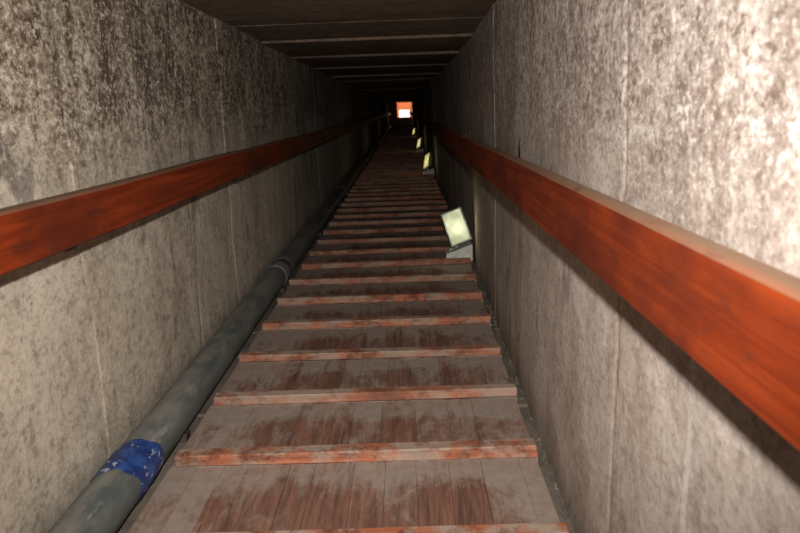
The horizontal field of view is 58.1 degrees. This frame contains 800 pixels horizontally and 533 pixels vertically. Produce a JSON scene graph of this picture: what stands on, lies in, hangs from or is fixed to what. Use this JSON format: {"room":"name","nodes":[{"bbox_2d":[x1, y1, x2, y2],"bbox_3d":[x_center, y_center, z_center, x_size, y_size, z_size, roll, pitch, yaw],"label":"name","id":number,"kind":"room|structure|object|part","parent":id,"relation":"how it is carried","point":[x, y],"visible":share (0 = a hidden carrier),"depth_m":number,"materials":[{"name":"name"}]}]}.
{"room":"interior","nodes":[
{"label":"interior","id":0,"kind":"room"},
{"bbox_2d":[0,0,388,532],"bbox_3d":[-0.720,-3.488,17.205,0.135,1.430,36.904,-2,12,1],"label":"wall","id":1,"kind":"structure","parent":0,"point":[93,335],"depth_m":1.95,"materials":[{"name":"stone"}]},
{"bbox_2d":[0,113,390,276],"bbox_3d":[-0.611,-3.512,17.148,0.112,0.141,36.197,-2,12,1],"label":"wooden handrail","id":2,"kind":"object","parent":1,"relation":"attached to","point":[31,232],"visible":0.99,"depth_m":1.64,"materials":[{"name":"brown wood"}]},
{"bbox_2d":[179,0,495,101],"bbox_3d":[-0.095,-4.205,16.994,1.324,0.245,37.002,-2,12,1],"label":"ceiling","id":3,"kind":"structure","parent":0,"point":[389,50],"depth_m":3.66,"materials":[{"name":"stone"}]},
{"bbox_2d":[116,130,574,532],"bbox_3d":[-0.049,-2.796,17.300,1.275,0.120,36.994,-2,12,1],"label":"floor","id":4,"kind":"structure","parent":0,"point":[546,470],"depth_m":2.21,"materials":[{"name":"stone"}]},
{"bbox_2d":[47,126,390,532],"bbox_3d":[-0.567,-2.863,17.086,0.132,0.139,35.800,-2,12,1],"label":"drain pipe","id":5,"kind":"object","parent":4,"relation":"on","point":[105,503],"visible":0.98,"depth_m":2.01,"materials":[{"name":"metal"}]},
{"bbox_2d":[128,127,568,532],"bbox_3d":[-0.006,-2.895,17.313,0.993,0.064,36.337,-2,12,1],"label":"stairs","id":6,"kind":"structure","parent":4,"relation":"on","point":[314,428],"depth_m":2.15,"materials":[{"name":"red wood"}]},
{"bbox_2d":[416,138,423,151],"bbox_3d":[0.394,-2.409,14.308,0.150,0.307,0.208,-2,12,1],"label":"floodlight","id":7,"kind":"object","parent":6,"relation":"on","point":[419,142],"visible":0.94,"depth_m":14.28,"materials":[{"name":"grey metal"}]},
{"bbox_2d":[422,152,433,173],"bbox_3d":[0.366,-1.340,9.419,0.150,0.307,0.208,-2,12,1],"label":"floodlight","id":8,"kind":"object","parent":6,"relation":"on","point":[428,159],"visible":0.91,"depth_m":9.39,"materials":[{"name":"grey metal"}]},
{"bbox_3d":[0.351,-1.379,9.409,0.082,0.202,0.166,-10,15,-32],"label":"glass","id":9,"kind":"part","parent":8,"relation":"part of","materials":[{"name":"yellow glass"}]},
{"bbox_2d":[441,207,472,260],"bbox_3d":[0.327,-0.192,4.170,0.174,0.307,0.168,-2,12,1],"label":"floodlight","id":10,"kind":"object","parent":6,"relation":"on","point":[459,235],"visible":0.99,"depth_m":4.13,"materials":[{"name":"white glass"}]},
{"bbox_3d":[0.324,-0.227,4.141,0.166,0.202,0.082,0,13,11],"label":"glass","id":11,"kind":"part","parent":10,"relation":"part of","materials":[{"name":"yellow glass"}]},
{"bbox_2d":[447,203,573,532],"bbox_3d":[0.414,0.018,4.052,0.051,0.013,6.083,-2,12,1],"label":"rubble","id":12,"kind":"object","parent":4,"relation":"on","point":[521,393],"visible":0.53,"depth_m":2.14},
{"bbox_2d":[388,101,411,127],"bbox_3d":[0.045,-7.508,35.286,1.415,1.600,0.150,-2,12,1],"label":"wall","id":13,"kind":"structure","parent":0,"point":[394,121],"depth_m":35.27,"materials":[{"name":"stone"}]},
{"bbox_2d":[397,102,411,117],"bbox_3d":[0.199,-7.939,36.061,2.000,2.100,1.550,-2,12,1],"label":"wall","id":14,"kind":"structure","parent":0,"point":[401,105],"depth_m":36.71,"materials":[{"name":"orange paint"}]},
{"bbox_2d":[412,0,799,532],"bbox_3d":[0.526,-3.529,17.189,0.188,1.427,36.903,-2,12,1],"label":"wall","id":15,"kind":"structure","parent":0,"point":[685,114],"depth_m":1.08,"materials":[{"name":"stone"}]},
{"bbox_2d":[409,112,799,451],"bbox_3d":[0.429,-3.574,17.220,0.139,0.150,36.375,-2,12,1],"label":"wooden handrail","id":16,"kind":"object","parent":15,"relation":"attached to","point":[736,314],"visible":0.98,"depth_m":0.68,"materials":[{"name":"brown wood"}]},
{"bbox_3d":[0.237,-6.865,36.296,2.000,0.100,1.550,-2,12,1],"label":"floor","id":17,"kind":"structure","parent":0,"visible":0},
{"bbox_2d":[399,110,409,116],"bbox_3d":[0.229,-7.412,36.314,0.540,0.960,0.120,-2,12,1],"label":"box","id":18,"kind":"object","parent":17,"relation":"on","point":[402,113],"visible":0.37,"depth_m":36.19,"materials":[{"name":"white"}]}
]}

